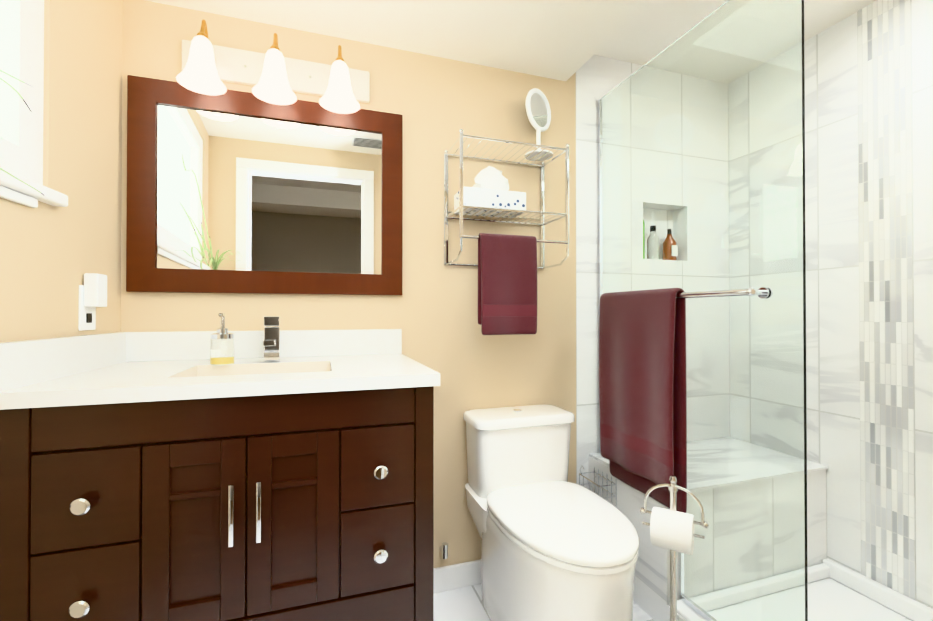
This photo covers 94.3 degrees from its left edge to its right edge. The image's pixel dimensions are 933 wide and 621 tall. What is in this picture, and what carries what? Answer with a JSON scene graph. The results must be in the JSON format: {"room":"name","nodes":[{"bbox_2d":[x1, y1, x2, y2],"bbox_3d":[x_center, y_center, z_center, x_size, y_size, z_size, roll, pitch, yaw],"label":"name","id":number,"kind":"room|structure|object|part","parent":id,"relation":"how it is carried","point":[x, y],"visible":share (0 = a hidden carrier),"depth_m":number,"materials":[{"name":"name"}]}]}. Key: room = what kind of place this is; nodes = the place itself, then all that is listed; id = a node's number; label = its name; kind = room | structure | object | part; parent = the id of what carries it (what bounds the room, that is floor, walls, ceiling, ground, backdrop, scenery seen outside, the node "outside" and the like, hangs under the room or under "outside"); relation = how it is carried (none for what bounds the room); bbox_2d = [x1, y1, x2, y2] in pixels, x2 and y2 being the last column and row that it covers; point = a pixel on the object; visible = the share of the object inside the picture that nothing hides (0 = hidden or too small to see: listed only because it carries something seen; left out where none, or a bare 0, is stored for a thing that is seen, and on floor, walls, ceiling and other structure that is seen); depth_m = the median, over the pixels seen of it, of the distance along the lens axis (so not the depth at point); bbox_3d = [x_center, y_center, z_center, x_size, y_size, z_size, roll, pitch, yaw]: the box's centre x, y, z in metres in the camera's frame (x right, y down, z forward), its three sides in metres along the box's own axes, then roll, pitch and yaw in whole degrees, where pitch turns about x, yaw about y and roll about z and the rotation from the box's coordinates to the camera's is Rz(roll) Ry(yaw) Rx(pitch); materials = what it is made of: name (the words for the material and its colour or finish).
{"room":"bathroom","nodes":[
{"label":"bathroom","id":0,"kind":"room"},
{"bbox_2d":[0,0,122,342],"bbox_3d":[-0.910,-0.058,0.473,0.150,2.210,1.920,0,0,-15],"label":"wall","id":1,"kind":"structure","parent":0,"point":[50,256],"depth_m":1.09,"materials":[{"name":"beige paint"}]},
{"bbox_2d":[0,0,43,184],"bbox_3d":[-0.871,-0.656,0.488,0.050,0.752,1.059,0,0,-15],"label":"window","id":2,"kind":"structure","parent":1,"relation":"in","point":[21,59],"depth_m":0.94,"materials":[{"name":"white glass"}]},
{"bbox_2d":[0,168,67,207],"bbox_3d":[-0.825,-0.254,0.484,0.038,0.052,1.135,0,0,-15],"label":"window sill","id":3,"kind":"structure","parent":1,"relation":"attached to","point":[13,189],"depth_m":0.91,"materials":[{"name":"white"}]},
{"bbox_2d":[0,70,44,195],"bbox_3d":[-0.726,-0.377,0.434,0.239,0.578,1.016,0,0,-18],"label":"hanging plant","id":4,"kind":"object","parent":3,"relation":"on","point":[31,111],"visible":1,"depth_m":0.83,"materials":[{"name":"green plant"}]},
{"bbox_2d":[78,273,106,330],"bbox_3d":[-0.992,-0.023,1.154,0.038,0.150,0.070,0,0,-15],"label":"electrical outlet plate","id":5,"kind":"object","parent":1,"relation":"attached to","point":[92,292],"visible":1,"depth_m":1.13,"materials":[{"name":"white plastic"}]},
{"bbox_2d":[121,0,575,567],"bbox_3d":[-0.360,-0.049,1.607,1.700,2.210,0.100,0,0,-18],"label":"wall","id":6,"kind":"structure","parent":0,"point":[437,104],"depth_m":1.64,"materials":[{"name":"beige paint"}]},
{"bbox_2d":[126,75,402,294],"bbox_3d":[-0.633,-0.384,1.451,0.836,0.656,0.026,0,0,-18],"label":"mirror","id":7,"kind":"object","parent":6,"relation":"attached to","point":[231,191],"visible":0.98,"depth_m":1.43,"materials":[{"name":"brown wood"}]},
{"bbox_3d":[-0.634,-0.384,1.455,0.696,0.516,0.014,0,0,-18],"label":"glass","id":8,"kind":"part","parent":7,"relation":"part of","materials":[{"name":"white"}]},
{"bbox_2d":[176,19,369,113],"bbox_3d":[-0.599,-0.779,1.386,0.580,0.206,0.178,0,0,-18],"label":"sconce","id":9,"kind":"object","parent":6,"relation":"attached to","point":[272,75],"visible":1,"depth_m":1.39,"materials":[{"name":"white glass"}]},
{"bbox_2d":[433,559,480,593],"bbox_3d":[0.377,1.006,0.991,0.770,0.090,1.520,0,0,-18],"label":"baseboard","id":10,"kind":"structure","parent":6,"relation":"attached to","point":[456,576],"depth_m":1.64,"materials":[{"name":"white wood"}]},
{"bbox_2d":[444,88,568,334],"bbox_3d":[0.155,-0.389,1.610,0.436,0.948,0.221,0,0,-18],"label":"shelf rack","id":11,"kind":"object","parent":6,"relation":"attached to","point":[507,283],"visible":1,"depth_m":1.52,"materials":[{"name":"silver metal"}]},
{"bbox_3d":[0.147,-0.393,1.618,0.426,0.443,0.202,0,0,-18],"label":"frame","id":12,"kind":"part","parent":11,"relation":"part of","materials":[{"name":"silver metal"}]},
{"bbox_2d":[478,233,536,334],"bbox_3d":[0.145,-0.090,1.513,0.215,0.352,0.048,0,0,-18],"label":"towel","id":13,"kind":"object","parent":11,"relation":"hanging from","point":[507,264],"depth_m":1.50,"materials":[{"name":"red fabric"}]},
{"bbox_2d":[576,55,643,488],"bbox_3d":[0.901,-0.046,2.026,0.958,2.210,0.100,0,0,-18],"label":"wall tile","id":14,"kind":"structure","parent":6,"relation":"attached to","point":[598,77],"depth_m":1.85,"materials":[{"name":"white tile"}]},
{"bbox_2d":[433,584,653,620],"bbox_3d":[0.356,1.081,0.962,2.658,0.060,1.760,0,0,-18],"label":"floor","id":15,"kind":"structure","parent":0,"point":[463,604],"depth_m":1.54,"materials":[{"name":"tile"}]},
{"bbox_2d":[0,313,439,620],"bbox_3d":[-0.560,0.530,1.184,0.860,1.045,0.567,0,0,-18],"label":"bathroom vanity","id":16,"kind":"object","parent":15,"relation":"on","point":[222,473],"visible":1,"depth_m":0.95,"materials":[{"name":"brown wood"}]},
{"bbox_2d":[0,329,439,409],"bbox_3d":[-0.561,0.125,1.188,0.860,0.120,0.564,0,0,-18],"label":"countertop","id":17,"kind":"structure","parent":16,"relation":"on","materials":[{"name":"white stone"}]},
{"bbox_2d":[168,361,330,377],"bbox_3d":[-0.552,0.178,1.163,0.358,0.046,0.248,0,0,-18],"label":"basin","id":18,"kind":"object","parent":17,"relation":"in","point":[215,368],"depth_m":1.26,"materials":[{"name":"beige ceramic"}]},
{"bbox_2d":[263,316,280,361],"bbox_3d":[-0.590,0.086,1.308,0.045,0.138,0.118,0,0,-18],"label":"faucet","id":19,"kind":"object","parent":17,"relation":"on","point":[272,335],"depth_m":1.32,"materials":[{"name":"silver metal"}]},
{"bbox_2d":[439,404,638,620],"bbox_3d":[0.227,0.713,1.385,0.474,0.684,0.679,0,0,-18],"label":"toilet","id":20,"kind":"object","parent":15,"relation":"on","point":[556,545],"visible":1,"depth_m":1.32,"materials":[{"name":"white ceramic"}]},
{"bbox_3d":[0.289,0.636,1.333,0.382,0.048,0.541,0,0,-18],"label":"seat","id":21,"kind":"part","parent":20,"relation":"part of","materials":[{"name":"white ceramic"}]},
{"bbox_2d":[640,475,708,620],"bbox_3d":[0.595,0.764,1.247,0.165,0.578,0.163,0,0,-18],"label":"stand","id":22,"kind":"object","parent":15,"relation":"on","point":[672,529],"visible":1,"depth_m":1.22,"materials":[{"name":"silver metal"}]},
{"bbox_2d":[667,599,706,620],"bbox_3d":[0.868,1.001,0.922,0.091,0.100,1.078,0,0,-18],"label":"shower curb","id":23,"kind":"object","parent":15,"relation":"on","point":[685,612],"visible":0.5,"depth_m":1.37,"materials":[{"name":"white stone"}]},
{"bbox_2d":[598,0,807,620],"bbox_3d":[0.652,0.022,1.448,0.137,1.864,0.832,0,0,-18],"label":"glass panel","id":24,"kind":"object","parent":23,"relation":"on","point":[701,262],"visible":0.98,"depth_m":1.30,"materials":[{"name":"clear glass"}]},
{"bbox_2d":[599,288,686,512],"bbox_3d":[0.595,0.285,1.505,0.067,0.710,0.380,0,0,-18],"label":"towel","id":25,"kind":"object","parent":24,"relation":"hanging from","point":[643,383],"depth_m":1.44,"materials":[{"name":"red fabric"}]},
{"bbox_2d":[589,452,828,605],"bbox_3d":[0.966,0.832,1.761,0.796,0.450,0.429,0,0,-18],"label":"shower bench","id":26,"kind":"object","parent":15,"relation":"on","point":[816,514],"depth_m":1.67,"materials":[{"name":"tile"}]},
{"bbox_2d":[807,558,932,620],"bbox_3d":[1.245,1.004,1.057,0.708,0.095,1.098,0,0,-18],"label":"shower pan","id":27,"kind":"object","parent":15,"relation":"on","point":[837,591],"depth_m":1.51,"materials":[{"name":"white plastic"}]},
{"bbox_2d":[589,457,667,620],"bbox_3d":[0.590,0.838,1.631,0.004,0.437,0.439,0,0,-18],"label":"wall","id":28,"kind":"structure","parent":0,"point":[650,598],"depth_m":1.52,"materials":[{"name":"white tile"}]},
{"bbox_2d":[579,466,616,506],"bbox_3d":[0.513,0.692,1.712,0.086,0.134,0.143,0,0,-18],"label":"wall basket","id":29,"kind":"object","parent":28,"relation":"attached to","point":[598,485],"visible":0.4,"depth_m":1.71,"materials":[{"name":"silver metal"}]},
{"bbox_2d":[594,0,876,64],"bbox_3d":[0.356,-1.139,0.979,2.658,0.060,1.760,0,0,-18],"label":"ceiling","id":30,"kind":"structure","parent":0,"point":[648,32],"depth_m":1.66,"materials":[{"name":"white paint"}]},
{"bbox_2d":[145,0,650,80],"bbox_3d":[-0.258,-1.036,1.312,1.603,0.140,0.540,0,0,-18],"label":"ceiling soffit","id":31,"kind":"structure","parent":30,"relation":"attached to","point":[563,40],"depth_m":1.46,"materials":[{"name":"white paint"}]},
{"bbox_2d":[804,0,932,608],"bbox_3d":[1.570,-0.051,1.373,0.100,2.210,1.760,0,0,-18],"label":"wall tiles","id":32,"kind":"structure","parent":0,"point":[832,260],"depth_m":1.63,"materials":[{"name":"white tile"}]},
{"bbox_2d":[857,0,915,599],"bbox_3d":[1.468,-0.070,1.519,0.003,2.070,0.153,0,0,-18],"label":"mosaic tile strip","id":33,"kind":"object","parent":32,"relation":"attached to","point":[886,359],"depth_m":1.51,"materials":[{"name":"grey tile"}]}
]}

